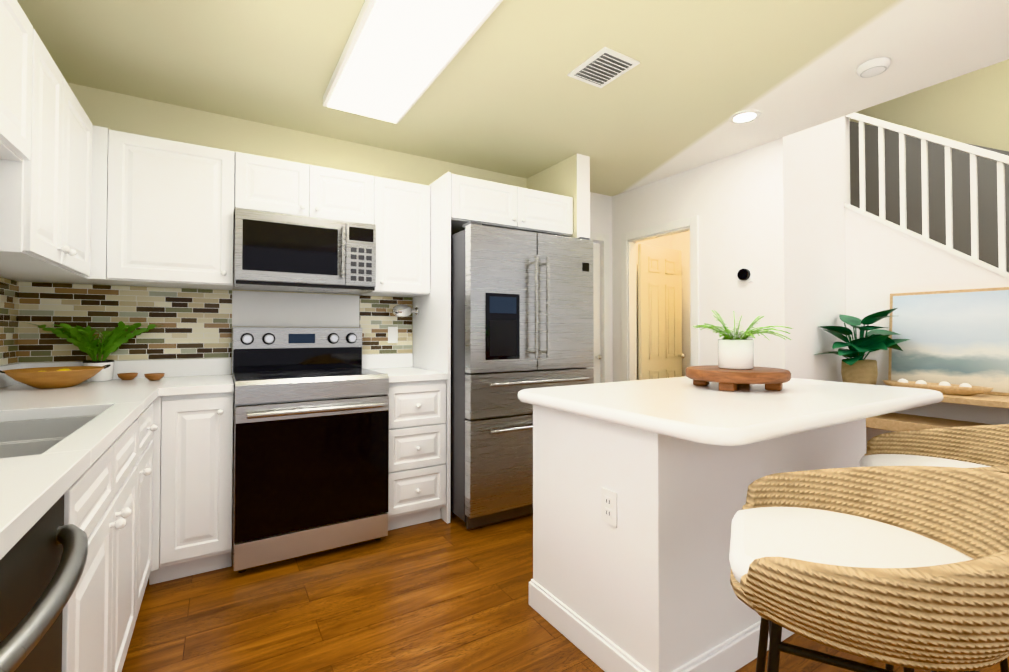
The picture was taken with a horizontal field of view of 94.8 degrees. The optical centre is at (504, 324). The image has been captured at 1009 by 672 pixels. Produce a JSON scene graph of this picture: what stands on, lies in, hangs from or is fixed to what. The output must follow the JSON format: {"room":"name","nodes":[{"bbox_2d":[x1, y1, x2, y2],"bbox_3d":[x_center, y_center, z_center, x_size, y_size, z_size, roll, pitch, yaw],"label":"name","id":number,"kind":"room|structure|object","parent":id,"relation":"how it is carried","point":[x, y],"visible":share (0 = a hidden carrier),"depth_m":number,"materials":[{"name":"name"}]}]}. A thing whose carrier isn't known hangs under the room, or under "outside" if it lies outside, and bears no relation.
{"room":"kitchen","nodes":[
{"label":"kitchen","id":0,"kind":"room"},
{"bbox_2d":[18,82,672,382],"bbox_3d":[0.312,-0.749,4.098,6.550,4.000,0.100,1,-1,-32],"label":"wall","id":1,"kind":"structure","parent":0,"point":[110,110],"depth_m":3.00,"materials":[{"name":"beige paint"}]},
{"bbox_2d":[108,130,239,289],"bbox_3d":[-1.822,-0.584,2.519,0.604,0.740,0.346,1,-1,-32],"label":"upper cabinet","id":2,"kind":"object","parent":1,"relation":"attached to","point":[171,222],"depth_m":2.39,"materials":[{"name":"white wood"}]},
{"bbox_2d":[236,152,311,216],"bbox_3d":[-1.402,-0.790,2.780,0.381,0.320,0.346,1,-1,-32],"label":"upper cabinet","id":3,"kind":"object","parent":1,"relation":"attached to","point":[268,184],"depth_m":2.63,"materials":[{"name":"white wood"}]},
{"bbox_2d":[233,208,375,294],"bbox_3d":[-1.207,-0.418,2.821,0.756,0.408,0.470,1,-1,-32],"label":"over-the-range microwave","id":4,"kind":"object","parent":3,"relation":"attached to","point":[275,251],"visible":0.98,"depth_m":2.65,"materials":[{"name":"silver metal"}]},
{"bbox_2d":[232,291,359,326],"bbox_3d":[-1.329,-0.095,3.014,0.760,0.218,0.003,1,-1,-32],"label":"panel","id":5,"kind":"object","parent":1,"relation":"attached to","point":[262,309],"visible":1,"depth_m":2.99,"materials":[{"name":"white plastic"}]},
{"bbox_2d":[312,165,375,224],"bbox_3d":[-1.077,-0.787,2.979,0.381,0.320,0.346,1,-1,-32],"label":"upper cabinet","id":6,"kind":"object","parent":1,"relation":"attached to","point":[337,194],"depth_m":2.84,"materials":[{"name":"white wood"}]},
{"bbox_2d":[360,176,429,297],"bbox_3d":[-0.752,-0.573,3.176,0.382,0.740,0.346,1,-1,-32],"label":"upper cabinet","id":7,"kind":"object","parent":1,"relation":"attached to","point":[402,207],"depth_m":3.03,"materials":[{"name":"white wood"}]},
{"bbox_2d":[590,243,601,383],"bbox_3d":[0.623,0.234,4.273,0.670,2.020,0.189,1,-1,-32],"label":"hall door","id":8,"kind":"structure","parent":1,"relation":"in","point":[596,308],"depth_m":4.41,"materials":[{"name":"white wood"}]},
{"bbox_2d":[590,232,609,382],"bbox_3d":[0.654,0.194,4.224,0.820,2.120,0.015,1,-1,-32],"label":"door frame","id":9,"kind":"structure","parent":1,"relation":"attached to","point":[593,236],"depth_m":4.42,"materials":[{"name":"white wood"}]},
{"bbox_2d":[17,0,1008,195],"bbox_3d":[0.690,-1.348,1.054,4.200,0.100,5.700,1,-1,-32],"label":"ceiling","id":10,"kind":"structure","parent":0,"point":[503,93],"depth_m":2.31,"materials":[{"name":"paint"}]},
{"bbox_2d":[323,0,502,123],"bbox_3d":[-0.489,-1.248,2.142,0.430,0.060,1.310,1,-1,-32],"label":"fluorescent ceiling light","id":11,"kind":"object","parent":10,"relation":"attached to","point":[396,58],"visible":1,"depth_m":2.07,"materials":[{"name":"white plastic"}]},
{"bbox_2d":[567,47,639,87],"bbox_3d":[0.489,-1.265,2.308,0.230,0.020,0.270,1,-1,-32],"label":"ceiling vent","id":12,"kind":"object","parent":10,"relation":"in","point":[602,67],"visible":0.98,"depth_m":2.28,"materials":[{"name":"white metal"}]},
{"bbox_2d":[729,110,760,123],"bbox_3d":[1.465,-1.265,2.830,0.176,0.004,0.176,1,-1,-32],"label":"recessed light","id":13,"kind":"object","parent":10,"relation":"in","point":[744,116],"visible":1,"depth_m":2.82,"materials":[{"name":"white"}]},
{"bbox_2d":[856,57,890,77],"bbox_3d":[1.813,-1.258,2.281,0.132,0.036,0.132,1,-1,-32],"label":"smoke detector","id":14,"kind":"object","parent":10,"relation":"attached to","point":[873,67],"visible":1,"depth_m":2.25,"materials":[{"name":"white plastic"}]},
{"bbox_2d":[527,153,589,367],"bbox_3d":[0.413,-0.004,3.701,0.124,2.499,0.659,1,-1,-32],"label":"wall","id":15,"kind":"structure","parent":0,"point":[569,177],"depth_m":3.46,"materials":[{"name":"beige paint"}]},
{"bbox_2d":[122,512,1008,671],"bbox_3d":[1.521,1.240,1.522,6.150,0.060,5.700,1,-1,-32],"label":"floor","id":16,"kind":"structure","parent":0,"point":[439,595],"depth_m":1.93,"materials":[{"name":"brown wood"}]},
{"bbox_2d":[0,494,87,671],"bbox_3d":[-0.930,0.750,0.513,0.668,0.887,0.610,1,-1,-32],"label":"dishwasher","id":17,"kind":"object","parent":16,"relation":"on","point":[43,562],"visible":0.94,"depth_m":0.73,"materials":[{"name":"grey metal"}]},
{"bbox_2d":[11,396,158,671],"bbox_3d":[-1.728,0.768,1.733,0.616,0.890,0.470,1,-1,-32],"label":"base cabinet","id":18,"kind":"object","parent":16,"relation":"on","point":[148,493],"depth_m":1.31,"materials":[{"name":"white wood"}]},
{"bbox_2d":[0,359,167,559],"bbox_3d":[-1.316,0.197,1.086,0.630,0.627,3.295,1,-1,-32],"label":"countertop","id":19,"kind":"structure","parent":18,"relation":"on","point":[47,461],"depth_m":1.46,"materials":[{"name":"white stone"}]},
{"bbox_2d":[0,364,110,387],"bbox_3d":[-2.086,0.242,2.158,0.344,0.094,0.392,-1,-1,38],"label":"bowl","id":20,"kind":"object","parent":19,"relation":"on","point":[54,377],"visible":1,"depth_m":2.09,"materials":[{"name":"brown wood"}]},
{"bbox_2d":[28,321,162,381],"bbox_3d":[-2.104,0.137,2.392,0.568,0.312,0.210,1,-1,-32],"label":"plant","id":21,"kind":"object","parent":19,"relation":"on","point":[82,339],"visible":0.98,"depth_m":2.39,"materials":[{"name":"green plant"}]},
{"bbox_2d":[117,373,137,379],"bbox_3d":[-2.013,0.277,2.478,0.088,0.034,0.088,1,-1,-32],"label":"bowl","id":22,"kind":"object","parent":19,"relation":"on","point":[127,376],"visible":1,"depth_m":2.45,"materials":[{"name":"brown wood"}]},
{"bbox_2d":[144,373,164,380],"bbox_3d":[-1.854,0.277,2.458,0.088,0.034,0.088,1,-1,-32],"label":"bowl","id":23,"kind":"object","parent":19,"relation":"on","point":[153,376],"visible":1,"depth_m":2.43,"materials":[{"name":"brown wood"}]},
{"bbox_2d":[163,392,233,581],"bbox_3d":[-1.636,0.780,2.453,0.334,0.890,0.616,1,-1,-32],"label":"base cabinet","id":24,"kind":"object","parent":16,"relation":"on","point":[198,428],"depth_m":2.21,"materials":[{"name":"white wood"}]},
{"bbox_2d":[164,358,233,395],"bbox_3d":[-1.611,0.264,2.453,0.298,0.136,0.655,1,-1,-32],"label":"countertop","id":25,"kind":"structure","parent":24,"relation":"on","point":[205,375],"depth_m":2.63,"materials":[{"name":"white stone"}]},
{"bbox_2d":[232,327,388,572],"bbox_3d":[-1.133,0.621,2.683,0.756,1.215,0.737,1,-1,-32],"label":"range","id":26,"kind":"object","parent":16,"relation":"on","point":[311,443],"visible":1,"depth_m":2.44,"materials":[{"name":"silver metal"}]},
{"bbox_2d":[387,380,445,530],"bbox_3d":[-0.681,0.790,3.038,0.382,0.890,0.616,1,-1,-32],"label":"base cabinet","id":27,"kind":"object","parent":16,"relation":"on","point":[417,409],"depth_m":2.78,"materials":[{"name":"white wood"}]},
{"bbox_2d":[362,353,447,382],"bbox_3d":[-0.678,0.274,3.041,0.380,0.136,0.629,1,-1,-32],"label":"countertop","id":28,"kind":"structure","parent":27,"relation":"on","point":[399,367],"depth_m":3.21,"materials":[{"name":"white stone"}]},
{"bbox_2d":[413,172,572,523],"bbox_3d":[-0.074,0.145,3.401,1.015,2.190,0.652,1,-1,-32],"label":"surround","id":29,"kind":"object","parent":16,"relation":"on","point":[457,202],"visible":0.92,"depth_m":3.07,"materials":[{"name":"white wood"}]},
{"bbox_2d":[392,304,418,316],"bbox_3d":[-0.701,-0.097,3.277,0.186,0.092,0.091,1,-1,-32],"label":"towel holder","id":30,"kind":"object","parent":29,"relation":"attached to","point":[401,310],"visible":0.96,"depth_m":3.24,"materials":[{"name":"silver metal"}]},
{"bbox_2d":[451,221,593,529],"bbox_3d":[0.014,0.318,3.266,0.954,1.840,0.877,1,-1,-32],"label":"fridge","id":31,"kind":"object","parent":16,"relation":"on","point":[522,317],"visible":0.79,"depth_m":2.85,"materials":[{"name":"grey metal"}]},
{"bbox_2d":[529,405,865,671],"bbox_3d":[0.923,0.776,2.113,1.488,0.888,0.708,1,-1,-32],"label":"kitchen island","id":32,"kind":"object","parent":16,"relation":"on","point":[644,585],"visible":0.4,"depth_m":1.61,"materials":[{"name":"white"}]},
{"bbox_2d":[601,487,616,526],"bbox_3d":[0.364,0.636,1.620,0.009,0.116,0.072,1,-1,-32],"label":"outlet","id":33,"kind":"object","parent":32,"relation":"attached to","point":[608,506],"visible":1,"depth_m":1.61,"materials":[{"name":"white plastic"}]},
{"bbox_2d":[518,377,943,445],"bbox_3d":[0.970,0.305,2.012,1.603,0.045,1.023,1,-1,-32],"label":"island countertop","id":34,"kind":"structure","parent":32,"relation":"on","point":[685,408],"depth_m":1.64,"materials":[{"name":"white stone"}]},
{"bbox_2d":[685,365,790,390],"bbox_3d":[1.050,0.241,2.106,0.428,0.084,0.428,1,-1,-32],"label":"serving board","id":35,"kind":"object","parent":34,"relation":"on","point":[768,377],"visible":0.9,"depth_m":1.96,"materials":[{"name":"brown wood"}]},
{"bbox_2d":[691,310,793,369],"bbox_3d":[1.067,0.064,2.115,0.442,0.270,0.477,1,-1,-32],"label":"fern plant","id":36,"kind":"object","parent":35,"relation":"on","point":[736,353],"visible":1,"depth_m":2.06,"materials":[{"name":"green plant"}]},
{"bbox_2d":[729,466,1008,671],"bbox_3d":[0.745,0.745,0.927,0.524,0.913,0.606,0,-1,27],"label":"stool","id":37,"kind":"object","parent":16,"relation":"on","point":[906,568],"visible":1,"depth_m":0.89,"materials":[{"name":"beige wicker"}]},
{"bbox_2d":[859,424,1008,671],"bbox_3d":[1.439,0.753,1.433,0.524,0.913,0.606,-1,-1,32],"label":"stool","id":38,"kind":"object","parent":16,"relation":"on","point":[982,447],"visible":0.21,"depth_m":1.62,"materials":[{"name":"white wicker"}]},
{"bbox_2d":[866,394,1008,431],"bbox_3d":[2.884,0.830,2.741,0.382,0.800,1.540,1,-1,-32],"label":"console table","id":39,"kind":"object","parent":16,"relation":"on","point":[896,422],"depth_m":2.90,"materials":[{"name":"brown wood"}]},
{"bbox_2d":[815,308,910,384],"bbox_3d":[2.474,0.165,3.215,0.407,0.541,0.443,1,-1,-32],"label":"potted plant","id":40,"kind":"object","parent":39,"relation":"on","point":[857,368],"visible":1,"depth_m":3.21,"materials":[{"name":"green plant"}]},
{"bbox_2d":[882,379,993,394],"bbox_3d":[2.733,0.394,2.954,0.170,0.072,0.540,1,-1,-32],"label":"decor","id":41,"kind":"object","parent":39,"relation":"on","point":[954,389],"visible":0.88,"depth_m":2.87,"materials":[{"name":"brown wood"}]},
{"bbox_2d":[612,135,792,381],"bbox_3d":[1.503,-0.753,3.831,0.100,4.000,1.599,1,-1,-32],"label":"wall","id":42,"kind":"structure","parent":0,"point":[739,204],"depth_m":3.42,"materials":[{"name":"white paint"}]},
{"bbox_2d":[621,215,698,380],"bbox_3d":[1.360,0.196,4.033,0.115,2.110,0.820,1,-1,-32],"label":"door frame","id":43,"kind":"structure","parent":42,"relation":"attached to","point":[629,307],"depth_m":4.29,"materials":[{"name":"white wood"}]},
{"bbox_2d":[638,244,685,379],"bbox_3d":[1.523,0.248,4.516,0.640,2.000,0.189,1,-1,-36],"label":"closet door","id":44,"kind":"structure","parent":42,"relation":"in","point":[661,354],"depth_m":4.47,"materials":[{"name":"beige wood"}]},
{"bbox_2d":[737,266,752,282],"bbox_3d":[1.723,-0.361,3.338,0.031,0.110,0.110,1,-1,-32],"label":"thermostat","id":45,"kind":"object","parent":42,"relation":"attached to","point":[744,274],"visible":1,"depth_m":3.32,"materials":[{"name":"black plastic"}]},
{"bbox_2d":[791,116,850,381],"bbox_3d":[2.312,-0.759,3.448,0.880,4.000,0.100,1,-1,-32],"label":"wall block","id":46,"kind":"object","parent":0,"point":[820,175],"visible":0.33,"depth_m":3.37,"materials":[{"name":"white paint"}]},
{"bbox_2d":[672,203,1008,452],"bbox_3d":[3.015,-0.765,3.050,0.124,4.000,4.511,1,-1,-32],"label":"wall","id":47,"kind":"structure","parent":0,"point":[884,259],"depth_m":3.34,"materials":[{"name":"white paint"}]},
{"bbox_2d":[846,113,1008,271],"bbox_3d":[3.383,-0.232,2.441,0.090,2.913,2.718,1,-1,-32],"label":"stair railing","id":48,"kind":"object","parent":47,"relation":"attached to","point":[1002,160],"visible":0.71,"depth_m":3.17,"materials":[{"name":"white wood"}]},
{"bbox_2d":[888,287,1008,395],"bbox_3d":[3.048,0.099,2.809,0.076,0.657,1.165,1,-1,-32],"label":"landscape picture","id":49,"kind":"object","parent":47,"relation":"attached to","point":[958,337],"visible":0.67,"depth_m":3.01,"materials":[{"name":"multicoloured paper"}]},
{"bbox_2d":[849,59,1008,150],"bbox_3d":[4.525,-0.760,3.398,0.100,4.000,5.700,1,-1,-32],"label":"wall","id":50,"kind":"structure","parent":0,"point":[972,108],"depth_m":4.10,"materials":[{"name":"beige paint"}]},
{"bbox_2d":[850,121,1008,271],"bbox_3d":[3.864,-0.738,3.520,0.100,3.960,4.599,1,-1,-32],"label":"wall","id":51,"kind":"structure","parent":0,"point":[987,211],"depth_m":3.87,"materials":[{"name":"grey paint"}]},
{"bbox_3d":[-1.057,-0.065,-0.039,0.100,2.500,5.700,1,-1,-32],"label":"wall","id":52,"kind":"structure","parent":0,"visible":0},
{"bbox_2d":[0,277,23,364],"bbox_3d":[-1.582,-0.035,0.926,0.008,0.406,3.296,1,-1,-32],"label":"tile backsplash","id":53,"kind":"structure","parent":52,"relation":"attached to","point":[11,291],"depth_m":2.25,"materials":[{"name":"tile"}]},
{"bbox_2d":[0,0,39,167],"bbox_3d":[-1.554,-0.750,1.215,0.346,0.450,0.458,1,-1,-32],"label":"upper cabinet","id":54,"kind":"object","parent":52,"relation":"attached to","point":[19,42],"depth_m":1.40,"materials":[{"name":"white wood"}]},
{"bbox_2d":[0,39,71,271],"bbox_3d":[-1.763,-0.600,1.554,0.346,0.740,0.340,1,-1,-32],"label":"upper cabinet","id":55,"kind":"object","parent":52,"relation":"attached to","point":[33,201],"depth_m":1.61,"materials":[{"name":"white wood"}]},
{"bbox_2d":[0,91,95,279],"bbox_3d":[-1.976,-0.594,1.901,0.346,0.740,0.473,1,-1,-32],"label":"upper cabinet","id":56,"kind":"object","parent":52,"relation":"attached to","point":[83,200],"depth_m":2.04,"materials":[{"name":"white wood"}]},
{"bbox_2d":[20,282,231,362],"bbox_3d":[-2.036,-0.008,2.576,0.900,0.406,0.008,1,-1,-32],"label":"tile backsplash","id":57,"kind":"structure","parent":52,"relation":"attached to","point":[196,323],"depth_m":2.56,"materials":[{"name":"tile"}]},
{"bbox_2d":[359,296,411,353],"bbox_3d":[-0.841,0.004,3.310,0.380,0.406,0.008,1,-1,-32],"label":"tile backsplash","id":58,"kind":"structure","parent":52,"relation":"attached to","point":[376,314],"depth_m":3.29,"materials":[{"name":"tile"}]},
{"bbox_2d":[388,327,397,342],"bbox_3d":[-0.799,0.074,3.324,0.072,0.116,0.008,1,-1,-32],"label":"outlet","id":59,"kind":"object","parent":58,"relation":"attached to","point":[392,334],"visible":1,"depth_m":3.32,"materials":[{"name":"white plastic"}]}
]}

